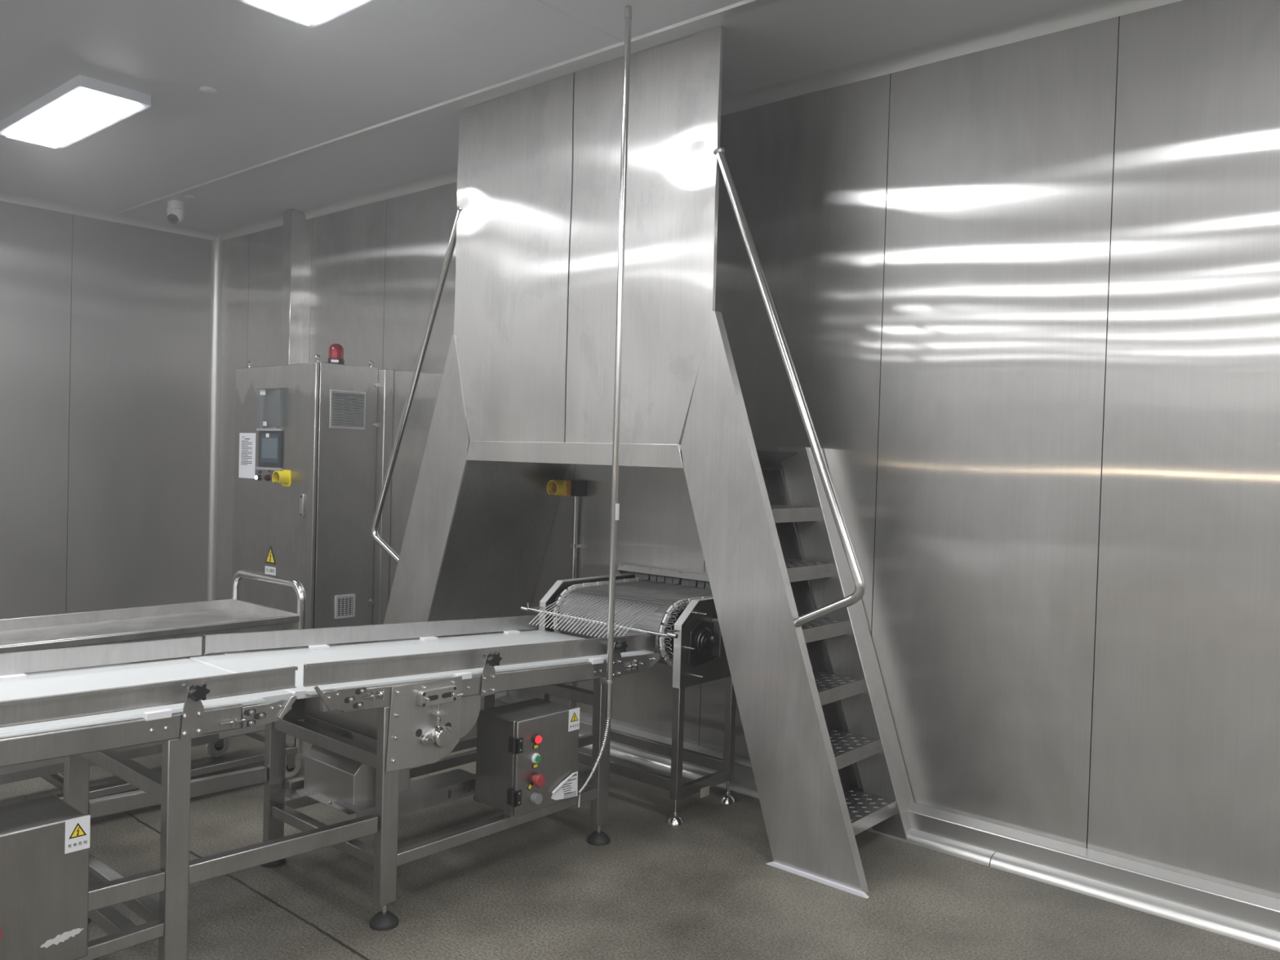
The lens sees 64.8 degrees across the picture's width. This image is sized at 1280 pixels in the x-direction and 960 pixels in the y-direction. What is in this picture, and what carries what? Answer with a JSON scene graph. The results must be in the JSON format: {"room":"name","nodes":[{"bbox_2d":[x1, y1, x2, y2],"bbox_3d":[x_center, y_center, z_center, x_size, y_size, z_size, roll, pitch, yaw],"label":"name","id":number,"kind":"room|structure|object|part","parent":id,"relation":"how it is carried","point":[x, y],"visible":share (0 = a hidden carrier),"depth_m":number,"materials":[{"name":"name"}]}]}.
{"room":"factory floor","nodes":[
{"label":"factory floor","id":0,"kind":"room"},
{"bbox_2d":[0,200,211,619],"bbox_3d":[-7.528,-0.394,3.479,0.031,3.200,12.416,3,2,41],"label":"wall","id":1,"kind":"structure","parent":0,"point":[104,325],"depth_m":7.48,"materials":[{"name":"metal"}]},
{"bbox_2d":[0,190,217,239],"bbox_3d":[-7.449,-1.963,3.416,0.058,0.058,12.420,3,2,41],"label":"trim","id":2,"kind":"structure","parent":1,"relation":"attached to","point":[8,197],"depth_m":7.43,"materials":[{"name":"silver metal"}]},
{"bbox_2d":[0,0,1091,231],"bbox_3d":[-2.011,-1.796,-0.612,13.750,0.100,13.720,3,2,41],"label":"ceiling","id":3,"kind":"structure","parent":0,"point":[284,86],"depth_m":4.47,"materials":[{"name":"white metal"}]},
{"bbox_2d":[0,75,151,149],"bbox_3d":[-2.932,-1.867,5.186,1.180,0.064,0.330,3,2,41],"label":"ceiling light","id":4,"kind":"object","parent":3,"relation":"attached to","point":[82,107],"visible":1,"depth_m":5.04,"materials":[{"name":"white plastic"}]},
{"bbox_2d":[6,90,139,147],"bbox_3d":[-2.932,-1.840,5.186,1.100,0.012,0.242,3,2,41],"label":"diffuser","id":5,"kind":"object","parent":4,"relation":"attached to","point":[80,113],"depth_m":5.12,"materials":[{"name":"white plastic"}]},
{"bbox_2d":[166,200,184,223],"bbox_3d":[-3.251,-1.869,7.062,0.112,0.160,0.115,3,2,41],"label":"security camera","id":6,"kind":"object","parent":3,"relation":"attached to","point":[175,212],"visible":1,"depth_m":7.02,"materials":[{"name":"white plastic"}]},
{"bbox_2d":[183,194,195,198],"bbox_3d":[-3.078,-1.935,6.882,0.076,0.009,0.076,3,2,41],"label":"ceiling disc","id":7,"kind":"object","parent":3,"relation":"attached to","point":[189,196],"visible":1,"depth_m":6.87,"materials":[{"name":"white plastic"}]},
{"bbox_2d":[199,86,217,93],"bbox_3d":[-2.061,-1.861,4.816,0.076,0.009,0.076,3,2,41],"label":"ceiling disc","id":8,"kind":"object","parent":3,"relation":"attached to","point":[205,89],"visible":1,"depth_m":4.80,"materials":[{"name":"white plastic"}]},
{"bbox_2d":[236,0,372,28],"bbox_3d":[-0.950,-1.771,3.452,1.180,0.064,0.330,3,2,41],"label":"ceiling light","id":9,"kind":"object","parent":3,"relation":"attached to","point":[312,14],"visible":1,"depth_m":3.76,"materials":[{"name":"white plastic"}]},
{"bbox_2d":[114,0,780,216],"bbox_3d":[1.196,-1.726,3.057,13.550,0.012,0.062,3,2,41],"label":"trim","id":10,"kind":"structure","parent":3,"relation":"attached to","point":[744,6],"depth_m":4.71,"materials":[{"name":"silver metal"}]},
{"bbox_2d":[577,4,631,807],"bbox_3d":[-0.138,-0.274,3.798,0.060,3.025,0.159,3,2,41],"label":"conduit pipe","id":11,"kind":"object","parent":3,"relation":"hanging from","point":[608,680],"visible":1,"depth_m":3.82,"materials":[{"name":"silver metal"}]},
{"bbox_3d":[-0.137,0.770,3.876,0.028,0.018,0.024,3,2,41],"label":"clamp arm","id":12,"kind":"part","parent":11,"relation":"part of","materials":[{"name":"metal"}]},
{"bbox_2d":[0,642,1279,959],"bbox_3d":[-2.108,1.511,-0.540,13.750,0.120,13.720,3,2,41],"label":"floor","id":13,"kind":"structure","parent":0,"point":[703,887],"depth_m":3.45,"materials":[{"name":"concrete"}]},
{"bbox_2d":[0,569,306,800],"bbox_3d":[-2.317,0.892,4.156,0.660,0.902,1.710,3,2,41],"label":"trolley","id":14,"kind":"object","parent":13,"relation":"on","point":[233,615],"visible":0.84,"depth_m":4.35,"materials":[{"name":"metal"}]},
{"bbox_2d":[0,724,265,773],"bbox_3d":[-2.333,1.091,4.140,0.610,0.004,1.665,3,2,41],"label":"shelf","id":15,"kind":"object","parent":14,"relation":"attached to","point":[236,732],"depth_m":4.07,"materials":[{"name":"metal"}]},
{"bbox_2d":[0,599,299,653],"bbox_3d":[-2.320,0.632,4.144,0.652,0.078,1.687,3,2,41],"label":"tray","id":16,"kind":"object","parent":14,"relation":"on","point":[197,619],"depth_m":4.37,"materials":[{"name":"metal"}]},
{"bbox_3d":[-2.327,1.208,4.154,0.640,0.030,1.695,3,2,41],"label":"frame","id":17,"kind":"part","parent":14,"relation":"part of","materials":[{"name":"metal"}]},
{"bbox_3d":[-1.768,0.835,4.772,0.650,0.782,0.039,3,2,41],"label":"push handle","id":18,"kind":"part","parent":14,"relation":"part of","materials":[{"name":"silver metal"}]},
{"bbox_2d":[0,635,377,959],"bbox_3d":[-2.077,0.922,2.239,0.796,0.939,3.040,3,2,41],"label":"conveyor","id":19,"kind":"object","parent":13,"relation":"on","point":[80,715],"visible":0.85,"depth_m":2.74,"materials":[{"name":"grey"}]},
{"bbox_2d":[0,795,90,959],"bbox_3d":[-1.525,0.990,2.414,0.261,0.351,0.319,3,2,41],"label":"control box","id":20,"kind":"object","parent":19,"relation":"attached to","point":[45,842],"visible":1,"depth_m":2.41,"materials":[{"name":"metal"}]},
{"bbox_3d":[-1.755,0.984,3.142,0.040,0.655,0.062,3,2,41],"label":"leg","id":21,"kind":"part","parent":19,"relation":"part of","materials":[{"name":"metal"}]},
{"bbox_3d":[-1.630,1.041,2.771,0.644,0.052,0.060,3,2,41],"label":"cross rail","id":22,"kind":"part","parent":19,"relation":"part of","materials":[{"name":"metal"}]},
{"bbox_3d":[-2.413,0.520,2.375,0.015,0.140,2.800,3,2,41],"label":"guide rail","id":23,"kind":"part","parent":19,"relation":"part of","materials":[{"name":"metal"}]},
{"bbox_3d":[-1.572,1.179,2.845,0.644,0.040,0.040,3,2,41],"label":"cross rail","id":24,"kind":"part","parent":19,"relation":"part of","materials":[{"name":"metal"}]},
{"bbox_3d":[-1.916,1.183,1.932,0.036,0.036,1.971,3,2,41],"label":"box rail","id":25,"kind":"part","parent":19,"relation":"part of","materials":[{"name":"metal"}]},
{"bbox_3d":[-1.496,0.827,2.913,0.645,0.046,0.040,3,2,41],"label":"cross rail","id":26,"kind":"part","parent":19,"relation":"part of","materials":[{"name":"metal"}]},
{"bbox_3d":[-1.506,1.179,2.921,0.645,0.041,0.040,3,2,41],"label":"cross rail","id":27,"kind":"part","parent":19,"relation":"part of","materials":[{"name":"metal"}]},
{"bbox_3d":[-1.328,1.055,2.597,0.036,0.057,0.196,3,2,41],"label":"long rail","id":28,"kind":"part","parent":19,"relation":"part of","materials":[{"name":"metal"}]},
{"bbox_3d":[-1.913,0.533,1.911,0.015,0.138,2.760,3,2,41],"label":"guide rail","id":29,"kind":"part","parent":19,"relation":"part of","materials":[{"name":"metal"}]},
{"bbox_3d":[-1.242,1.009,2.693,0.040,0.655,0.062,3,2,41],"label":"leg","id":30,"kind":"part","parent":19,"relation":"part of","materials":[{"name":"metal"}]},
{"bbox_3d":[-1.540,1.044,3.391,0.036,0.069,0.597,3,2,41],"label":"long rail","id":31,"kind":"part","parent":19,"relation":"part of","materials":[{"name":"metal"}]},
{"bbox_3d":[-1.167,0.561,2.671,0.022,0.046,0.051,3,2,41],"label":"star knob","id":32,"kind":"part","parent":19,"relation":"part of","materials":[{"name":"black plastic"}]},
{"bbox_3d":[-1.051,0.658,2.846,0.005,0.062,0.148,3,2,41],"label":"plate","id":33,"kind":"part","parent":19,"relation":"part of","materials":[{"name":"metal"}]},
{"bbox_3d":[-1.027,1.069,2.942,0.036,0.068,0.595,3,2,41],"label":"long rail","id":34,"kind":"part","parent":19,"relation":"part of","materials":[{"name":"metal"}]},
{"bbox_3d":[-1.007,0.650,2.885,0.006,0.063,0.055,3,2,41],"label":"nose arm","id":35,"kind":"part","parent":19,"relation":"part of","materials":[{"name":"metal"}]},
{"bbox_2d":[231,343,394,652],"bbox_3d":[-2.239,0.207,6.710,1.135,2.167,0.587,3,2,41],"label":"tall cabinet","id":36,"kind":"object","parent":13,"relation":"on","point":[313,442],"visible":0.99,"depth_m":6.45,"materials":[{"name":"metal"}]},
{"bbox_2d":[254,474,261,479],"bbox_3d":[-2.516,-0.017,6.639,0.038,0.038,0.031,3,2,41],"label":"lamp","id":37,"kind":"object","parent":36,"relation":"attached to","point":[258,477],"depth_m":6.63,"materials":[{"name":"white plastic"}]},
{"bbox_2d":[263,474,270,480],"bbox_3d":[-2.428,-0.014,6.562,0.042,0.042,0.030,3,2,41],"label":"switch","id":38,"kind":"object","parent":36,"relation":"attached to","point":[267,477],"depth_m":6.55,"materials":[{"name":"red plastic"}]},
{"bbox_3d":[-2.410,-0.073,6.554,0.307,0.018,0.020,3,2,41],"label":"screen frame","id":39,"kind":"part","parent":36,"relation":"part of","materials":[{"name":"grey metal"}]},
{"bbox_3d":[-2.403,-0.327,6.548,0.307,0.018,0.020,3,2,41],"label":"screen frame","id":40,"kind":"part","parent":36,"relation":"part of","materials":[{"name":"grey"}]},
{"bbox_3d":[-2.391,0.216,6.563,1.011,1.916,0.022,3,2,41],"label":"door","id":41,"kind":"part","parent":36,"relation":"part of","materials":[{"name":"metal"}]},
{"bbox_3d":[-2.254,-0.012,6.427,0.110,0.105,0.004,3,2,41],"label":"guard plate","id":42,"kind":"part","parent":36,"relation":"part of","materials":[{"name":"yellow plastic"}]},
{"bbox_3d":[-2.107,0.160,6.291,0.038,0.145,0.014,3,2,41],"label":"handle","id":43,"kind":"part","parent":36,"relation":"part of","materials":[{"name":"metal"}]},
{"bbox_2d":[334,593,355,618],"bbox_3d":[-1.873,0.802,6.405,0.010,0.148,0.144,3,2,41],"label":"grille","id":44,"kind":"object","parent":36,"relation":"attached to","point":[344,603],"depth_m":6.40,"materials":[{"name":"grey"}]},
{"bbox_2d":[328,389,365,429],"bbox_3d":[-1.845,-0.444,6.372,0.006,0.240,0.254,3,2,41],"label":"vent","id":45,"kind":"object","parent":36,"relation":"attached to","point":[347,407],"depth_m":6.36,"materials":[{"name":"grey metal"}]},
{"bbox_3d":[-2.037,0.230,6.877,1.050,1.925,0.070,3,2,41],"label":"frame","id":46,"kind":"part","parent":36,"relation":"part of","materials":[{"name":"metal"}]},
{"bbox_2d":[189,614,661,930],"bbox_3d":[-0.714,0.966,3.785,0.820,0.864,1.638,3,2,41],"label":"conveyor","id":47,"kind":"object","parent":13,"relation":"on","point":[403,706],"visible":0.9,"depth_m":3.52,"materials":[{"name":"grey metal"}]},
{"bbox_3d":[-1.458,0.635,3.536,0.005,0.074,0.143,3,2,41],"label":"plate","id":48,"kind":"part","parent":47,"relation":"part of","materials":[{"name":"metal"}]},
{"bbox_3d":[-1.317,0.999,3.643,0.040,0.630,0.062,3,2,41],"label":"leg","id":49,"kind":"part","parent":47,"relation":"part of","materials":[{"name":"metal"}]},
{"bbox_3d":[-1.266,0.758,3.760,0.006,0.275,0.290,3,2,41],"label":"drive plate","id":50,"kind":"part","parent":47,"relation":"part of","materials":[{"name":"plastic"}]},
{"bbox_3d":[-1.064,1.199,3.420,0.648,0.038,0.040,3,2,41],"label":"cross rail","id":51,"kind":"part","parent":47,"relation":"part of","materials":[{"name":"metal"}]},
{"bbox_3d":[-0.930,0.642,2.973,0.006,0.085,0.069,3,2,41],"label":"nose arm","id":52,"kind":"part","parent":47,"relation":"part of","materials":[{"name":"metal"}]},
{"bbox_3d":[-1.055,0.881,3.414,0.648,0.046,0.040,3,2,41],"label":"cross rail","id":53,"kind":"part","parent":47,"relation":"part of","materials":[{"name":"metal"}]},
{"bbox_2d":[277,778,413,813],"bbox_3d":[-1.015,1.119,3.634,0.370,0.005,0.420,3,2,41],"label":"shelf","id":54,"kind":"object","parent":47,"relation":"attached to","point":[297,790],"depth_m":3.56,"materials":[{"name":"metal"}]},
{"bbox_3d":[-0.886,0.663,3.036,0.005,0.074,0.143,3,2,41],"label":"plate","id":55,"kind":"part","parent":47,"relation":"part of","materials":[{"name":"metal"}]},
{"bbox_3d":[-1.008,1.030,3.596,0.315,0.176,0.230,3,2,41],"label":"motor","id":56,"kind":"part","parent":47,"relation":"part of","materials":[{"name":"metal"}]},
{"bbox_3d":[-0.976,0.603,4.022,0.015,0.144,1.548,3,2,41],"label":"guide rail","id":57,"kind":"part","parent":47,"relation":"part of","materials":[{"name":"metal"}]},
{"bbox_3d":[-0.959,1.106,3.983,0.035,0.038,0.940,3,2,41],"label":"motor rail","id":58,"kind":"part","parent":47,"relation":"part of","materials":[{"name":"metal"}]},
{"bbox_3d":[-0.998,1.185,4.018,0.036,0.040,0.924,3,2,41],"label":"long rail","id":59,"kind":"part","parent":47,"relation":"part of","materials":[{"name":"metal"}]},
{"bbox_3d":[-0.809,1.353,3.197,0.016,0.040,0.015,3,2,41],"label":"foot stem","id":60,"kind":"part","parent":47,"relation":"part of","materials":[{"name":"silver metal"}]},
{"bbox_3d":[-0.800,1.024,3.190,0.040,0.630,0.062,3,2,41],"label":"leg","id":61,"kind":"part","parent":47,"relation":"part of","materials":[{"name":"metal"}]},
{"bbox_3d":[-0.814,1.126,3.588,0.135,0.057,0.535,3,2,41],"label":"motor rail","id":62,"kind":"part","parent":47,"relation":"part of","materials":[{"name":"metal"}]},
{"bbox_3d":[-0.694,0.785,3.259,0.006,0.275,0.290,3,2,41],"label":"drive plate","id":63,"kind":"part","parent":47,"relation":"part of","materials":[{"name":"metal"}]},
{"bbox_3d":[-0.459,0.621,3.576,0.015,0.151,1.608,3,2,41],"label":"guide rail","id":64,"kind":"part","parent":47,"relation":"part of","materials":[{"name":"metal"}]},
{"bbox_3d":[-0.669,1.026,4.385,0.040,0.582,0.062,3,2,41],"label":"leg","id":65,"kind":"part","parent":47,"relation":"part of","materials":[{"name":"metal"}]},
{"bbox_3d":[-0.496,0.610,3.440,0.022,0.046,0.051,3,2,41],"label":"star knob","id":66,"kind":"part","parent":47,"relation":"part of","materials":[{"name":"black plastic"}]},
{"bbox_3d":[-0.481,1.210,3.565,0.036,0.040,0.924,3,2,41],"label":"long rail","id":67,"kind":"part","parent":47,"relation":"part of","materials":[{"name":"metal"}]},
{"bbox_3d":[-0.578,0.707,4.545,0.005,0.076,0.285,3,2,41],"label":"plate","id":68,"kind":"part","parent":47,"relation":"part of","materials":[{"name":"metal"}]},
{"bbox_2d":[475,697,579,817],"bbox_3d":[-0.404,1.014,3.688,0.261,0.351,0.319,3,2,41],"label":"control box","id":69,"kind":"object","parent":47,"relation":"on","point":[526,754],"visible":1,"depth_m":3.61,"materials":[{"name":"metal"}]},
{"bbox_3d":[-0.366,1.129,3.575,0.025,0.040,0.040,3,2,41],"label":"selector knob","id":70,"kind":"part","parent":69,"relation":"part of","materials":[{"name":"grey plastic"}]},
{"bbox_2d":[532,733,542,743],"bbox_3d":[-0.362,0.918,3.573,0.019,0.036,0.036,3,2,41],"label":"lamp","id":71,"kind":"object","parent":69,"relation":"attached to","point":[536,738],"depth_m":3.57,"materials":[{"name":"red plastic"}]},
{"bbox_3d":[-0.335,1.009,3.635,0.016,0.335,0.307,3,2,41],"label":"door","id":72,"kind":"part","parent":69,"relation":"part of","materials":[{"name":"metal"}]},
{"bbox_2d":[561,773,576,797],"bbox_3d":[-0.261,1.127,3.712,0.001,0.081,0.079,3,2,41],"label":"print","id":73,"kind":"object","parent":69,"relation":"attached to","point":[568,780],"depth_m":3.71,"materials":[{"name":"white paper"}]},
{"bbox_3d":[-0.405,0.847,4.155,0.648,0.045,0.040,3,2,41],"label":"cross rail","id":74,"kind":"part","parent":47,"relation":"part of","materials":[{"name":"metal"}]},
{"bbox_3d":[-0.415,1.202,4.162,0.648,0.038,0.040,3,2,41],"label":"cross rail","id":75,"kind":"part","parent":47,"relation":"part of","materials":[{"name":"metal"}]},
{"bbox_3d":[-0.160,1.356,3.939,0.016,0.040,0.015,3,2,41],"label":"foot stem","id":76,"kind":"part","parent":47,"relation":"part of","materials":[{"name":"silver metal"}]},
{"bbox_3d":[-0.151,1.050,3.933,0.040,0.582,0.062,3,2,41],"label":"leg","id":77,"kind":"part","parent":47,"relation":"part of","materials":[{"name":"metal"}]},
{"bbox_3d":[-0.071,0.647,3.928,0.022,0.046,0.051,3,2,41],"label":"star knob","id":78,"kind":"part","parent":47,"relation":"part of","materials":[{"name":"black plastic"}]},
{"bbox_3d":[-0.006,0.734,4.045,0.005,0.076,0.285,3,2,41],"label":"plate","id":79,"kind":"part","parent":47,"relation":"part of","materials":[{"name":"metal"}]},
{"bbox_2d":[546,480,585,706],"bbox_3d":[-0.410,0.686,5.386,0.127,1.372,0.170,3,2,41],"label":"station","id":80,"kind":"object","parent":13,"relation":"on","point":[575,488],"visible":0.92,"depth_m":5.37,"materials":[{"name":"silver metal"}]},
{"bbox_3d":[-0.362,0.723,5.423,0.025,1.300,0.024,3,2,41],"label":"post","id":81,"kind":"part","parent":80,"relation":"part of","materials":[{"name":"silver metal"}]},
{"bbox_2d":[520,572,736,826],"bbox_3d":[0.330,0.946,4.949,0.930,0.914,1.811,3,2,41],"label":"conveyor","id":82,"kind":"object","parent":13,"relation":"on","point":[691,642],"visible":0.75,"depth_m":4.36,"materials":[{"name":"metal"}]},
{"bbox_3d":[-0.447,1.052,4.686,0.036,0.470,0.036,3,2,41],"label":"leg","id":83,"kind":"part","parent":82,"relation":"part of","materials":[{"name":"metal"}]},
{"bbox_3d":[-0.335,1.267,4.830,0.030,0.044,0.335,3,2,41],"label":"rail","id":84,"kind":"part","parent":82,"relation":"part of","materials":[{"name":"metal"}]},
{"bbox_3d":[-0.249,0.649,4.921,0.004,0.349,0.653,3,2,41],"label":"plate","id":85,"kind":"part","parent":82,"relation":"part of","materials":[{"name":"metal"}]},
{"bbox_3d":[-0.207,1.052,4.960,0.036,0.470,0.036,3,2,41],"label":"leg","id":86,"kind":"part","parent":82,"relation":"part of","materials":[{"name":"metal"}]},
{"bbox_3d":[-0.181,0.639,4.896,0.023,0.298,0.661,3,2,41],"label":"chain","id":87,"kind":"part","parent":82,"relation":"part of","materials":[{"name":"silver metal"}]},
{"bbox_3d":[-0.153,1.247,4.429,0.770,0.048,0.028,3,2,41],"label":"rail","id":88,"kind":"part","parent":82,"relation":"part of","materials":[{"name":"metal"}]},
{"bbox_3d":[0.087,1.248,4.704,0.770,0.048,0.028,3,2,41],"label":"rail","id":89,"kind":"part","parent":82,"relation":"part of","materials":[{"name":"metal"}]},
{"bbox_3d":[0.147,1.345,4.165,0.013,0.080,0.012,3,2,41],"label":"leg stem","id":90,"kind":"part","parent":82,"relation":"part of","materials":[{"name":"silver metal"}]},
{"bbox_3d":[0.154,1.080,4.159,0.036,0.470,0.036,3,2,41],"label":"leg","id":91,"kind":"part","parent":82,"relation":"part of","materials":[{"name":"metal"}]},
{"bbox_3d":[0.301,0.662,4.475,0.023,0.298,0.661,3,2,41],"label":"chain","id":92,"kind":"part","parent":82,"relation":"part of","materials":[{"name":"grey metal"}]},
{"bbox_3d":[0.265,1.296,4.304,0.032,0.044,0.335,3,2,41],"label":"rail","id":93,"kind":"part","parent":82,"relation":"part of","materials":[{"name":"metal"}]},
{"bbox_3d":[0.382,0.680,4.369,0.004,0.349,0.653,3,2,41],"label":"plate","id":94,"kind":"part","parent":82,"relation":"part of","materials":[{"name":"metal"}]},
{"bbox_3d":[0.387,1.346,4.439,0.013,0.080,0.012,3,2,41],"label":"leg stem","id":95,"kind":"part","parent":82,"relation":"part of","materials":[{"name":"silver metal"}]},
{"bbox_3d":[0.395,1.081,4.434,0.036,0.470,0.036,3,2,41],"label":"leg","id":96,"kind":"part","parent":82,"relation":"part of","materials":[{"name":"metal"}]},
{"bbox_2d":[371,25,914,898],"bbox_3d":[-0.108,-0.206,4.756,3.128,3.200,0.720,3,2,41],"label":"bridge","id":97,"kind":"object","parent":13,"relation":"on","point":[528,378],"visible":0.9,"depth_m":4.27,"materials":[{"name":"metal"}]},
{"bbox_3d":[-1.169,-0.456,5.258,0.716,1.827,0.035,3,2,41],"label":"handrail","id":98,"kind":"part","parent":97,"relation":"part of","materials":[{"name":"silver metal"}]},
{"bbox_3d":[-1.180,0.310,5.238,0.874,2.085,0.006,3,2,41],"label":"stringer plate","id":99,"kind":"part","parent":97,"relation":"part of","materials":[{"name":"metal"}]},
{"bbox_3d":[-0.614,-1.001,4.761,0.803,1.640,0.024,3,2,41],"label":"guard panel","id":100,"kind":"part","parent":97,"relation":"part of","materials":[{"name":"metal"}]},
{"bbox_3d":[-0.005,-0.972,4.229,0.803,1.640,0.023,3,2,41],"label":"guard panel","id":101,"kind":"part","parent":97,"relation":"part of","materials":[{"name":"metal"}]},
{"bbox_3d":[0.481,0.390,3.784,0.874,2.085,0.006,3,2,41],"label":"stringer plate","id":102,"kind":"part","parent":97,"relation":"part of","materials":[{"name":"metal"}]},
{"bbox_3d":[0.541,-0.374,3.761,0.716,1.827,0.035,3,2,41],"label":"handrail","id":103,"kind":"part","parent":97,"relation":"part of","materials":[{"name":"silver metal"}]},
{"bbox_2d":[215,0,1279,899],"bbox_3d":[1.677,-0.131,3.695,13.546,3.200,0.031,3,2,41],"label":"wall","id":104,"kind":"structure","parent":0,"point":[1025,294],"depth_m":3.86,"materials":[{"name":"metal"}]},
{"bbox_2d":[204,235,222,600],"bbox_3d":[-3.425,-0.375,8.100,0.060,3.200,0.060,3,2,41],"label":"trim","id":105,"kind":"structure","parent":104,"relation":"attached to","point":[217,242],"depth_m":8.11,"materials":[{"name":"silver metal"}]},
{"bbox_2d":[216,213,283,240],"bbox_3d":[-2.959,-1.925,7.700,1.175,0.058,0.058,3,2,41],"label":"trim","id":106,"kind":"structure","parent":104,"relation":"attached to","point":[277,220],"depth_m":7.73,"materials":[{"name":"silver metal"}]},
{"bbox_2d":[280,208,305,364],"bbox_3d":[-2.527,-0.331,7.292,0.120,3.200,0.114,3,2,41],"label":"duct","id":107,"kind":"object","parent":104,"relation":"attached to","point":[294,220],"depth_m":7.22,"materials":[{"name":"metal"}]},
{"bbox_2d":[537,0,733,96],"bbox_3d":[-3.623,-1.807,0.068,0.004,0.001,12.420,3,2,41],"label":"trim","id":108,"kind":"structure","parent":104,"relation":"attached to","point":[537,0],"depth_m":3.97,"materials":[{"name":"silver metal"}]},
{"bbox_2d":[617,562,711,588],"bbox_3d":[0.292,0.494,4.835,1.020,0.100,0.075,3,2,41],"label":"curtain","id":109,"kind":"object","parent":104,"relation":"hanging from","point":[673,575],"visible":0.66,"depth_m":4.96,"materials":[{"name":"metal"}]},
{"bbox_2d":[298,0,1182,219],"bbox_3d":[2.185,-1.678,3.199,12.245,0.058,0.058,3,2,41],"label":"trim","id":110,"kind":"structure","parent":104,"relation":"attached to","point":[1093,11],"depth_m":4.18,"materials":[{"name":"silver metal"}]},
{"bbox_2d":[494,694,1279,932],"bbox_3d":[1.595,1.409,3.685,13.550,0.118,0.085,3,2,41],"label":"baseboard","id":111,"kind":"structure","parent":104,"relation":"attached to","point":[1263,911],"depth_m":3.67,"materials":[{"name":"silver metal"}]},
{"bbox_2d":[578,733,1279,951],"bbox_3d":[1.551,1.448,3.637,13.550,0.040,0.058,3,2,41],"label":"trim","id":112,"kind":"structure","parent":104,"relation":"attached to","point":[1235,929],"depth_m":3.65,"materials":[{"name":"silver metal"}]}
]}

